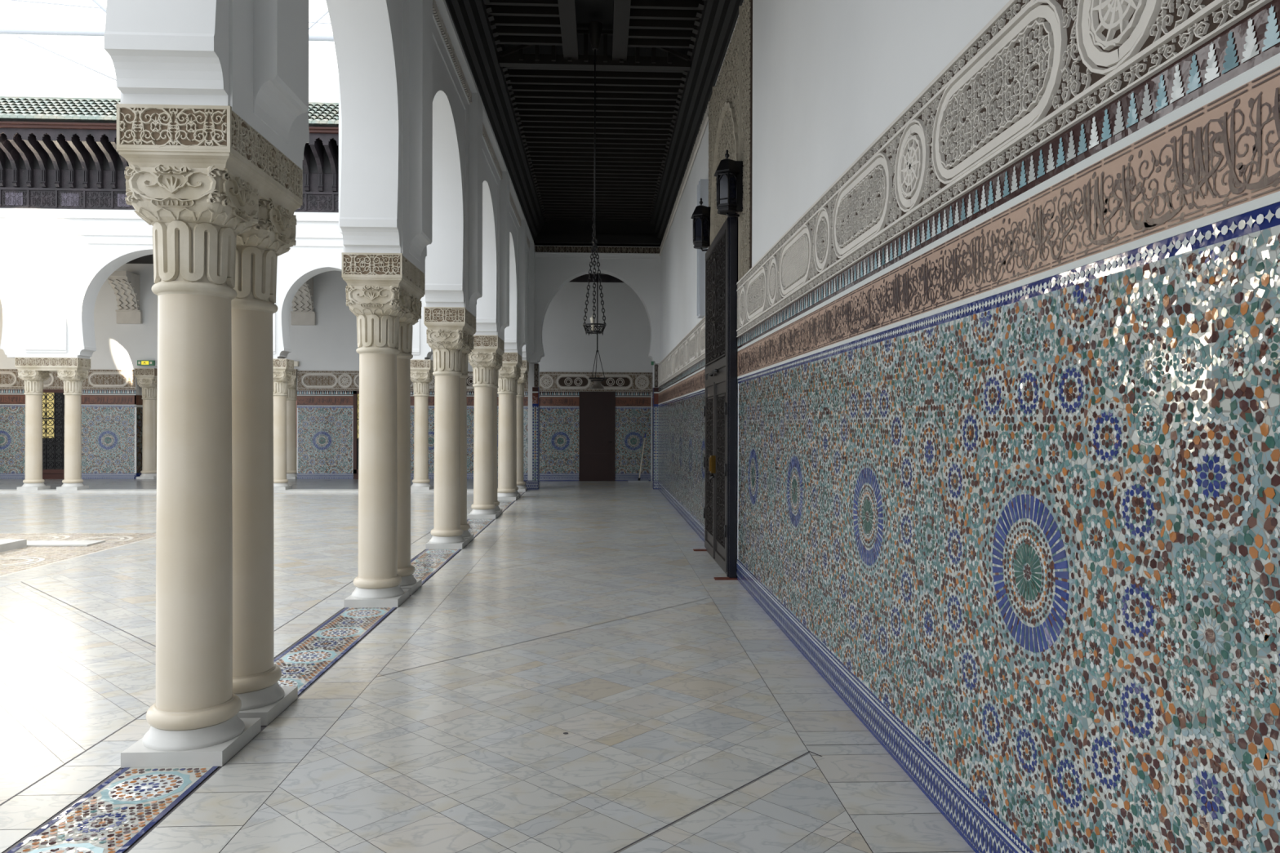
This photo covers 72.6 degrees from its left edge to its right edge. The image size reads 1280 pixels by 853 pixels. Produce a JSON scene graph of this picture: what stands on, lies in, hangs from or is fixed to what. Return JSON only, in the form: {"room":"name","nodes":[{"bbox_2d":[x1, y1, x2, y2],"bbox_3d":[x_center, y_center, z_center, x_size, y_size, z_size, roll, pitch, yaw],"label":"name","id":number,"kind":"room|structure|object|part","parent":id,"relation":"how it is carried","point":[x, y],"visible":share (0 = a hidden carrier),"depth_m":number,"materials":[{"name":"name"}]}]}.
{"room":"mosque","nodes":[
{"label":"mosque","id":0,"kind":"room"},
{"bbox_2d":[0,96,338,124],"bbox_3d":[-10.386,-6.719,18.510,14.880,0.898,1.380,0,0,-3],"label":"roof","id":1,"kind":"structure","parent":0,"point":[11,107],"depth_m":18.37,"materials":[{"name":"green tile"}]},
{"bbox_2d":[0,0,333,79],"bbox_3d":[-9.931,-8.503,18.174,15.957,2.660,2.090,0,0,-7],"label":"truss","id":2,"kind":"object","parent":1,"relation":"on","point":[3,30],"visible":0.12,"depth_m":17.65,"materials":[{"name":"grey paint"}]},
{"bbox_2d":[0,208,432,359],"bbox_3d":[-9.887,-1.610,18.920,14.740,6.050,0.500,0,0,-3],"label":"wall","id":3,"kind":"structure","parent":0,"point":[55,264],"depth_m":18.61,"materials":[{"name":"white paint"}]},
{"bbox_2d":[0,120,338,212],"bbox_3d":[-10.249,-5.430,18.516,15.160,1.590,1.250,0,0,-3],"label":"roof eaves","id":4,"kind":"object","parent":3,"relation":"attached to","point":[51,165],"depth_m":18.51,"materials":[{"name":"brown wood"}]},
{"bbox_2d":[0,118,338,127],"bbox_3d":[-10.506,-5.769,21.116,14.880,2.550,4.030,0,0,-3],"label":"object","id":5,"kind":"structure","parent":4,"relation":"on","point":[1,119],"depth_m":19.01,"materials":[{"name":"white paint"}]},
{"bbox_3d":[-9.816,-4.829,18.652,14.280,0.270,0.011,0,0,-3],"label":"inset panel","id":6,"kind":"part","parent":4,"relation":"part of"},
{"bbox_2d":[155,387,297,470],"bbox_3d":[-10.963,-1.405,24.578,5.700,5.600,3.100,0,0,-3],"label":"wall","id":7,"kind":"structure","parent":0,"point":[157,388],"depth_m":24.71,"materials":[{"name":"paint"}]},
{"bbox_2d":[103,0,534,363],"bbox_3d":[-2.087,-2.022,5.218,0.694,7.000,29.175,0,0,-3],"label":"arches","id":8,"kind":"structure","parent":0,"point":[424,175],"depth_m":6.99,"materials":[{"name":"white paint"}]},
{"bbox_3d":[-2.039,-3.998,10.243,0.026,0.130,18.105,0,0,-3],"label":"stucco cornice","id":9,"kind":"part","parent":8,"relation":"part of","materials":[{"name":"white paint"}]},
{"bbox_2d":[0,263,653,480],"bbox_3d":[-8.380,-1.393,22.809,18.100,5.600,0.765,0,0,-3],"label":"wall","id":10,"kind":"structure","parent":0,"point":[326,355],"depth_m":22.48,"materials":[{"name":"white paint"}]},
{"bbox_2d":[42,389,64,479],"bbox_3d":[-14.911,0.224,22.148,1.000,2.336,0.070,0,0,-3],"label":"door","id":11,"kind":"structure","parent":10,"relation":"in","point":[53,400],"depth_m":22.14,"materials":[{"name":"brown"}]},
{"bbox_3d":[-15.105,-0.284,22.148,0.430,1.150,0.010,0,0,-3],"label":"lit pane","id":12,"kind":"part","parent":11,"relation":"part of","materials":[{"name":"yellow glass"}]},
{"bbox_2d":[107,271,142,324],"bbox_3d":[-13.011,-3.243,21.932,0.600,1.240,0.650,0,0,-3],"label":"corbel","id":13,"kind":"object","parent":10,"relation":"attached to","point":[126,285],"visible":1,"depth_m":22.07,"materials":[{"name":"beige stone"}]},
{"bbox_2d":[137,360,155,365],"bbox_3d":[-12.608,-1.623,22.222,0.400,0.130,0.117,0,0,-3],"label":"exit sign","id":14,"kind":"object","parent":10,"relation":"attached to","point":[140,362],"visible":1,"depth_m":22.18,"materials":[{"name":"green plastic"}]},
{"bbox_2d":[0,479,497,493],"bbox_3d":[-10.846,1.376,22.290,15.340,0.055,7.500,0,0,-3],"label":"step","id":15,"kind":"structure","parent":10,"relation":"attached to","point":[6,486],"depth_m":19.77,"materials":[{"name":"white stone"}]},
{"bbox_2d":[17,369,50,489],"bbox_3d":[-13.089,0.072,18.801,0.454,2.570,0.454,0,0,-3],"label":"marble column","id":16,"kind":"structure","parent":15,"relation":"on","point":[33,380],"depth_m":18.67,"materials":[{"name":"stone"}]},
{"bbox_2d":[56,369,88,489],"bbox_3d":[-12.270,0.074,18.838,0.454,2.570,0.454,0,0,-3],"label":"marble column","id":17,"kind":"structure","parent":15,"relation":"on","point":[73,380],"depth_m":18.71,"materials":[{"name":"stone"}]},
{"bbox_2d":[14,357,90,371],"bbox_3d":[-12.675,-1.337,18.815,1.305,0.278,0.489,0,0,-3],"label":"block","id":18,"kind":"object","parent":17,"relation":"on","point":[46,364],"visible":1,"depth_m":18.59,"materials":[{"name":"stone"}]},
{"bbox_3d":[-12.676,-1.241,18.815,1.300,0.086,0.484,0,0,-3],"label":"abacus moulding","id":19,"kind":"part","parent":18,"relation":"part of","materials":[{"name":"stone"}]},
{"bbox_2d":[136,378,157,479],"bbox_3d":[-12.642,0.062,22.435,0.454,2.570,0.454,0,0,-3],"label":"marble column","id":20,"kind":"structure","parent":15,"relation":"on","point":[148,386],"depth_m":22.30,"materials":[{"name":"stone"}]},
{"bbox_2d":[134,368,157,379],"bbox_3d":[-12.638,-1.348,22.430,0.484,0.278,0.489,0,0,-3],"label":"block","id":21,"kind":"object","parent":20,"relation":"on","point":[140,373],"visible":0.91,"depth_m":22.19,"materials":[{"name":"stone"}]},
{"bbox_3d":[-12.638,-1.252,22.431,0.484,0.086,0.484,0,0,-3],"label":"abacus moulding","id":22,"kind":"part","parent":21,"relation":"part of","materials":[{"name":"stone"}]},
{"bbox_2d":[273,371,292,489],"bbox_3d":[-7.894,0.085,19.035,0.454,2.570,0.454,0,0,-3],"label":"marble column","id":23,"kind":"structure","parent":15,"relation":"on","point":[281,379],"depth_m":18.90,"materials":[{"name":"stone"}]},
{"bbox_2d":[273,358,293,372],"bbox_3d":[-8.300,-1.326,19.012,1.305,0.278,0.489,0,0,-3],"label":"block","id":24,"kind":"object","parent":23,"relation":"on","point":[279,364],"visible":0.38,"depth_m":18.80,"materials":[{"name":"stone"}]},
{"bbox_3d":[-8.300,-1.230,19.012,1.300,0.086,0.484,0,0,-3],"label":"abacus moulding","id":25,"kind":"part","parent":24,"relation":"part of","materials":[{"name":"stone"}]},
{"bbox_2d":[286,379,297,479],"bbox_3d":[-9.086,0.071,22.595,0.454,2.570,0.454,0,0,-3],"label":"marble column","id":26,"kind":"structure","parent":15,"relation":"on","point":[291,397],"depth_m":22.47,"materials":[{"name":"stone"}]},
{"bbox_2d":[291,368,297,379],"bbox_3d":[-9.081,-1.339,22.590,0.484,0.278,0.489,0,0,-3],"label":"block","id":27,"kind":"object","parent":26,"relation":"on","point":[295,371],"visible":0.3,"depth_m":22.36,"materials":[{"name":"stone"}]},
{"bbox_2d":[296,400,297,448],"bbox_3d":[-10.044,0.070,25.209,1.400,2.550,0.130,0,0,-3],"label":"screen","id":28,"kind":"object","parent":15,"relation":"on","point":[296,400],"visible":0.02,"depth_m":25.18,"materials":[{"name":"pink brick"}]},
{"bbox_2d":[410,371,432,489],"bbox_3d":[-4.818,0.093,19.173,0.454,2.570,0.454,0,0,-3],"label":"marble column","id":29,"kind":"structure","parent":15,"relation":"on","point":[421,380],"depth_m":19.03,"materials":[{"name":"stone"}]},
{"bbox_2d":[409,359,433,373],"bbox_3d":[-5.223,-1.319,19.150,1.305,0.278,0.489,0,0,-3],"label":"block","id":30,"kind":"object","parent":29,"relation":"on","point":[416,365],"visible":0.34,"depth_m":18.94,"materials":[{"name":"stone"}]},
{"bbox_3d":[-5.223,-1.222,19.151,1.300,0.086,0.484,0,0,-3],"label":"abacus moulding","id":31,"kind":"part","parent":30,"relation":"part of","materials":[{"name":"stone"}]},
{"bbox_2d":[293,360,298,366],"bbox_3d":[-8.992,-1.613,22.393,0.400,0.130,0.100,0,0,-3],"label":"exit sign","id":32,"kind":"object","parent":10,"relation":"attached to","point":[295,362],"visible":0.36,"depth_m":22.35,"materials":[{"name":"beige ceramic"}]},
{"bbox_2d":[290,276,315,324],"bbox_3d":[-8.646,-3.232,22.128,0.600,1.240,0.650,0,0,-3],"label":"corbel","id":33,"kind":"object","parent":10,"relation":"attached to","point":[303,313],"visible":0.62,"depth_m":22.32,"materials":[{"name":"beige stone"}]},
{"bbox_3d":[-8.332,1.308,22.451,17.277,0.200,0.004,0,0,-3],"label":"tile baseboard","id":34,"kind":"part","parent":10,"relation":"part of","materials":[{"name":"tile"}]},
{"bbox_2d":[352,391,359,479],"bbox_3d":[-6.760,0.244,22.515,1.280,2.336,0.070,0,0,-3],"label":"door","id":35,"kind":"structure","parent":10,"relation":"in","point":[356,393],"depth_m":22.45,"materials":[{"name":"brown"}]},
{"bbox_2d":[356,394,359,469],"bbox_3d":[-6.759,0.132,22.510,1.280,1.965,0.015,0,0,-3],"label":"iron grille","id":36,"kind":"object","parent":35,"relation":"attached to","point":[357,395],"depth_m":22.48,"materials":[{"name":"black metal"}]},
{"bbox_3d":[-7.021,-0.264,22.512,0.576,1.150,0.010,0,0,-3],"label":"lit pane","id":37,"kind":"part","parent":35,"relation":"part of","materials":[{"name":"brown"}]},
{"bbox_2d":[568,274,623,282],"bbox_3d":[-1.155,-3.874,22.759,3.000,0.200,0.060,0,0,-3],"label":"trim","id":38,"kind":"structure","parent":10,"relation":"attached to","point":[605,277],"depth_m":22.74,"materials":[{"name":"brown wood"}]},
{"bbox_2d":[578,391,615,480],"bbox_3d":[-1.119,0.257,22.745,0.940,2.338,0.117,0,0,-3],"label":"door","id":39,"kind":"structure","parent":10,"relation":"in","point":[597,411],"depth_m":22.74,"materials":[{"name":"brown paint"}]},
{"bbox_3d":[-1.124,0.306,22.738,0.640,2.000,0.012,0,0,-3],"label":"raised panel","id":40,"kind":"part","parent":39,"relation":"part of","materials":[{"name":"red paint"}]},
{"bbox_2d":[125,0,743,263],"bbox_3d":[-7.999,-4.605,7.834,18.700,1.000,30.400,0,0,-3],"label":"ceiling","id":41,"kind":"structure","parent":0,"point":[659,63],"depth_m":12.15,"materials":[{"name":"black wood"}]},
{"bbox_2d":[582,21,606,336],"bbox_3d":[-0.544,-2.967,10.468,0.288,3.735,0.306,0,0,-3],"label":"pendant lamp","id":42,"kind":"object","parent":41,"relation":"hanging from","point":[595,28],"visible":1,"depth_m":10.47,"materials":[{"name":"black metal"}]},
{"bbox_3d":[-0.613,-1.750,10.516,0.158,1.037,0.038,0,0,29],"label":"chain","id":43,"kind":"part","parent":42,"relation":"part of","materials":[{"name":"black metal"}]},
{"bbox_2d":[590,315,595,330],"bbox_3d":[-0.571,-1.239,10.481,0.060,0.210,0.060,0,0,-3],"label":"candle","id":44,"kind":"object","parent":42,"relation":"on","point":[591,318],"depth_m":10.46,"materials":[{"name":"white wax"}]},
{"bbox_3d":[-0.545,-1.749,10.401,0.046,1.037,0.162,0,0,-3],"label":"chain","id":45,"kind":"part","parent":42,"relation":"part of","materials":[{"name":"black metal"}]},
{"bbox_3d":[-0.543,-3.459,10.475,0.017,2.450,0.017,0,0,20],"label":"rod","id":46,"kind":"part","parent":42,"relation":"part of","materials":[{"name":"black metal"}]},
{"bbox_3d":[-0.484,-1.749,10.519,0.158,1.037,0.039,0,0,-31],"label":"chain","id":47,"kind":"part","parent":42,"relation":"part of","materials":[{"name":"black metal"}]},
{"bbox_2d":[588,272,605,388],"bbox_3d":[-1.054,-2.535,21.566,0.436,3.190,0.436,0,0,-3],"label":"pendant lamp","id":48,"kind":"object","parent":41,"relation":"hanging from","point":[597,380],"visible":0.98,"depth_m":21.55,"materials":[{"name":"black metal"}]},
{"bbox_3d":[-1.058,-1.065,21.571,0.360,0.250,0.360,0,0,-3],"label":"lamp shade","id":49,"kind":"part","parent":48,"relation":"part of","materials":[{"name":"brown"}]},
{"bbox_3d":[-1.053,-2.985,21.565,0.028,2.290,0.032,0,0,-3],"label":"rod","id":50,"kind":"part","parent":48,"relation":"part of","materials":[{"name":"black metal"}]},
{"bbox_2d":[0,480,975,852],"bbox_3d":[-8.300,1.452,8.640,20.200,0.005,36.000,0,0,-3],"label":"floor","id":51,"kind":"structure","parent":0,"point":[576,676],"depth_m":4.67,"materials":[{"name":"white tile"}]},
{"bbox_2d":[0,539,105,552],"bbox_3d":[-7.688,1.412,7.266,2.300,0.090,7.200,0,0,-3],"label":"basin","id":52,"kind":"object","parent":51,"relation":"on","point":[5,544],"visible":1,"depth_m":10.52,"materials":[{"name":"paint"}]},
{"bbox_2d":[120,164,261,768],"bbox_3d":[-2.045,0.172,4.000,0.454,2.620,0.454,0,0,-3],"label":"marble column","id":53,"kind":"structure","parent":51,"relation":"on","point":[197,215],"depth_m":3.86,"materials":[{"name":"stone"}]},
{"bbox_2d":[115,103,302,215],"bbox_3d":[-2.052,-1.264,4.253,0.489,0.278,0.929,0,0,-3],"label":"block","id":54,"kind":"object","parent":53,"relation":"on","point":[148,135],"visible":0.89,"depth_m":3.81,"materials":[{"name":"stone"}]},
{"bbox_3d":[-2.052,-1.168,4.253,0.484,0.086,0.924,0,0,-3],"label":"abacus moulding","id":55,"kind":"part","parent":54,"relation":"part of","materials":[{"name":"stone"}]},
{"bbox_2d":[231,198,297,725],"bbox_3d":[-2.068,0.171,4.515,0.454,2.620,0.454,0,0,-3],"label":"marble column","id":56,"kind":"structure","parent":51,"relation":"on","point":[255,675],"depth_m":4.41,"materials":[{"name":"stone"}]},
{"bbox_2d":[343,284,409,608],"bbox_3d":[-2.193,0.162,7.287,0.454,2.620,0.454,0,0,-3],"label":"marble column","id":57,"kind":"structure","parent":51,"relation":"on","point":[378,310],"depth_m":7.15,"materials":[{"name":"stone"}]},
{"bbox_2d":[341,252,425,300],"bbox_3d":[-2.200,-1.274,7.540,0.489,0.278,0.929,0,0,-3],"label":"block","id":58,"kind":"object","parent":57,"relation":"on","point":[358,269],"visible":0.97,"depth_m":7.09,"materials":[{"name":"stone"}]},
{"bbox_3d":[-2.200,-1.178,7.540,0.484,0.086,0.924,0,0,-3],"label":"abacus moulding","id":59,"kind":"part","parent":58,"relation":"part of","materials":[{"name":"stone"}]},
{"bbox_2d":[396,295,422,595],"bbox_3d":[-2.216,0.160,7.801,0.454,2.620,0.454,0,0,-3],"label":"marble column","id":60,"kind":"structure","parent":51,"relation":"on","point":[406,570],"depth_m":7.71,"materials":[{"name":"stone"}]},
{"bbox_2d":[425,328,467,549],"bbox_3d":[-2.341,0.151,10.574,0.454,2.620,0.454,0,0,-3],"label":"marble column","id":61,"kind":"structure","parent":51,"relation":"on","point":[447,346],"depth_m":10.43,"materials":[{"name":"stone"}]},
{"bbox_2d":[423,306,475,336],"bbox_3d":[-2.348,-1.285,10.826,0.489,0.278,0.929,0,0,-3],"label":"block","id":62,"kind":"object","parent":61,"relation":"on","point":[434,317],"visible":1,"depth_m":10.37,"materials":[{"name":"stone"}]},
{"bbox_3d":[-2.348,-1.189,10.827,0.484,0.086,0.924,0,0,-3],"label":"abacus moulding","id":63,"kind":"part","parent":62,"relation":"part of","materials":[{"name":"stone"}]},
{"bbox_2d":[460,333,474,543],"bbox_3d":[-2.364,0.149,11.088,0.454,2.620,0.454,0,0,-3],"label":"marble column","id":64,"kind":"structure","parent":51,"relation":"on","point":[464,526],"depth_m":11.01,"materials":[{"name":"stone"}]},
{"bbox_2d":[467,351,498,519],"bbox_3d":[-2.489,0.140,13.860,0.454,2.620,0.454,0,0,-3],"label":"marble column","id":65,"kind":"structure","parent":51,"relation":"on","point":[483,365],"depth_m":13.72,"materials":[{"name":"stone"}]},
{"bbox_2d":[471,334,504,355],"bbox_3d":[-2.496,-1.296,14.113,0.489,0.278,0.929,0,0,-3],"label":"block","id":66,"kind":"object","parent":65,"relation":"on","point":[482,344],"visible":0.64,"depth_m":13.66,"materials":[{"name":"stone"}]},
{"bbox_3d":[-2.496,-1.200,14.113,0.484,0.086,0.924,0,0,-3],"label":"abacus moulding","id":67,"kind":"part","parent":66,"relation":"part of","materials":[{"name":"stone"}]},
{"bbox_2d":[493,355,502,515],"bbox_3d":[-2.512,0.139,14.375,0.454,2.620,0.454,0,0,-3],"label":"marble column","id":68,"kind":"structure","parent":51,"relation":"on","point":[498,367],"depth_m":14.30,"materials":[{"name":"stone"}]},
{"bbox_2d":[497,365,518,500],"bbox_3d":[-2.636,0.130,17.147,0.454,2.620,0.454,0,0,-3],"label":"marble column","id":69,"kind":"structure","parent":51,"relation":"on","point":[506,491],"depth_m":17.01,"materials":[{"name":"stone"}]},
{"bbox_2d":[502,352,521,368],"bbox_3d":[-2.644,-1.306,17.400,0.489,0.278,0.929,0,0,-3],"label":"block","id":70,"kind":"object","parent":69,"relation":"on","point":[509,359],"visible":0.57,"depth_m":16.95,"materials":[{"name":"stone"}]},
{"bbox_3d":[-2.644,-1.210,17.400,0.484,0.086,0.924,0,0,-3],"label":"abacus moulding","id":71,"kind":"part","parent":70,"relation":"part of","materials":[{"name":"stone"}]},
{"bbox_2d":[514,367,520,497],"bbox_3d":[-2.659,0.128,17.662,0.454,2.620,0.454,0,0,-3],"label":"marble column","id":72,"kind":"structure","parent":51,"relation":"on","point":[517,378],"depth_m":17.60,"materials":[{"name":"stone"}]},
{"bbox_2d":[516,373,527,492],"bbox_3d":[-2.731,0.123,19.257,0.454,2.620,0.454,0,0,-3],"label":"marble column","id":73,"kind":"structure","parent":51,"relation":"on","point":[522,380],"depth_m":19.13,"materials":[{"name":"stone"}]},
{"bbox_2d":[520,360,528,373],"bbox_3d":[-2.729,-1.312,19.293,0.489,0.278,0.605,0,0,-3],"label":"block","id":74,"kind":"object","parent":73,"relation":"on","point":[524,368],"visible":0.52,"depth_m":19.01,"materials":[{"name":"stone"}]},
{"bbox_3d":[-2.729,-1.216,19.293,0.484,0.086,0.600,0,0,-3],"label":"abacus moulding","id":75,"kind":"part","parent":74,"relation":"part of","materials":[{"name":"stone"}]},
{"bbox_2d":[627,433,648,482],"bbox_3d":[-0.053,0.806,22.481,0.520,1.247,0.637,0,0,-3],"label":"broom","id":76,"kind":"object","parent":51,"relation":"on","point":[638,478],"visible":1,"depth_m":22.27,"materials":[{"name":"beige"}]},
{"bbox_3d":[0.053,0.820,22.478,0.032,1.075,0.594,0,0,15],"label":"handle","id":77,"kind":"part","parent":76,"relation":"part of","materials":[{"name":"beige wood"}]},
{"bbox_2d":[526,244,660,489],"bbox_3d":[-0.997,-1.365,20.111,3.190,5.600,0.480,0,0,-3],"label":"wall","id":78,"kind":"structure","parent":0,"point":[555,266],"depth_m":19.90,"materials":[{"name":"white paint"}]},
{"bbox_3d":[-1.008,-2.820,19.896,2.960,2.610,0.060,0,0,-3],"label":"panel frame","id":79,"kind":"part","parent":78,"relation":"part of","materials":[{"name":"white paint"}]},
{"bbox_3d":[-1.005,-4.035,19.877,2.960,0.151,0.009,0,0,-3],"label":"stucco cornice","id":80,"kind":"part","parent":78,"relation":"part of","materials":[{"name":"brown wood"}]},
{"bbox_2d":[657,0,1279,852],"bbox_3d":[1.136,-1.623,8.154,0.406,6.200,30.200,0,0,-3],"label":"wall","id":81,"kind":"structure","parent":0,"point":[1007,376],"depth_m":2.75,"materials":[{"name":"multicoloured tile"}]},
{"bbox_3d":[0.875,-3.981,10.512,0.026,0.201,18.950,0,0,-3],"label":"stucco cornice","id":82,"kind":"part","parent":81,"relation":"part of","materials":[{"name":"white paint"}]},
{"bbox_2d":[691,198,711,251],"bbox_3d":[0.740,-2.433,10.483,0.275,0.642,0.239,0,0,32],"label":"wall lantern","id":83,"kind":"object","parent":81,"relation":"attached to","point":[700,216],"visible":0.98,"depth_m":10.42,"materials":[{"name":"black metal"}]},
{"bbox_3d":[0.735,-2.366,10.486,0.161,0.294,0.186,0,0,-3],"label":"glass","id":84,"kind":"part","parent":83,"relation":"part of","materials":[{"name":"black"}]},
{"bbox_3d":[0.735,-2.371,10.486,0.193,0.304,0.220,0,0,-3],"label":"frame","id":85,"kind":"part","parent":83,"relation":"part of","materials":[{"name":"black metal"}]},
{"bbox_2d":[696,178,708,318],"bbox_3d":[0.803,-2.268,11.155,0.126,1.730,0.270,0,0,-3],"label":"trim","id":86,"kind":"structure","parent":81,"relation":"attached to","point":[703,185],"depth_m":11.02,"materials":[{"name":"grey paint"}]},
{"bbox_2d":[693,213,737,580],"bbox_3d":[0.788,-0.297,9.359,0.215,3.541,1.990,0,0,-3],"label":"door","id":87,"kind":"structure","parent":81,"relation":"in","point":[721,257],"depth_m":8.95,"materials":[{"name":"paint"}]},
{"bbox_2d":[693,549,706,551],"bbox_3d":[0.741,1.464,10.313,0.215,0.013,0.090,0,0,-3],"label":"socket","id":88,"kind":"object","parent":87,"relation":"attached to","point":[693,549],"depth_m":10.27,"materials":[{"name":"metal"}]},
{"bbox_3d":[0.809,-0.310,9.395,0.031,3.465,1.780,0,0,-3],"label":"rail frame","id":89,"kind":"part","parent":87,"relation":"part of","materials":[{"name":"brown wood"}]},
{"bbox_3d":[0.852,-0.303,9.397,0.055,3.528,1.780,0,0,-3],"label":"panel","id":90,"kind":"part","parent":87,"relation":"part of","materials":[{"name":"brown wood"}]},
{"bbox_2d":[713,577,737,580],"bbox_3d":[0.826,1.470,8.415,0.215,0.013,0.090,0,0,-3],"label":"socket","id":91,"kind":"object","parent":87,"relation":"attached to","point":[715,578],"depth_m":8.39,"materials":[{"name":"metal"}]},
{"bbox_2d":[714,149,743,217],"bbox_3d":[0.830,-2.305,8.255,0.275,0.642,0.239,0,0,32],"label":"wall lantern","id":92,"kind":"object","parent":81,"relation":"attached to","point":[728,174],"visible":1,"depth_m":8.20,"materials":[{"name":"black metal"}]},
{"bbox_3d":[0.825,-2.244,8.258,0.193,0.304,0.220,0,0,-3],"label":"frame","id":93,"kind":"part","parent":92,"relation":"part of","materials":[{"name":"black metal"}]},
{"bbox_3d":[0.825,-2.239,8.258,0.161,0.294,0.186,0,0,-3],"label":"glass","id":94,"kind":"part","parent":92,"relation":"part of","materials":[{"name":"black"}]},
{"bbox_3d":[0.893,1.373,9.325,0.004,0.200,21.341,0,0,-3],"label":"tile baseboard","id":95,"kind":"part","parent":81,"relation":"part of","materials":[{"name":"tile"}]}
]}

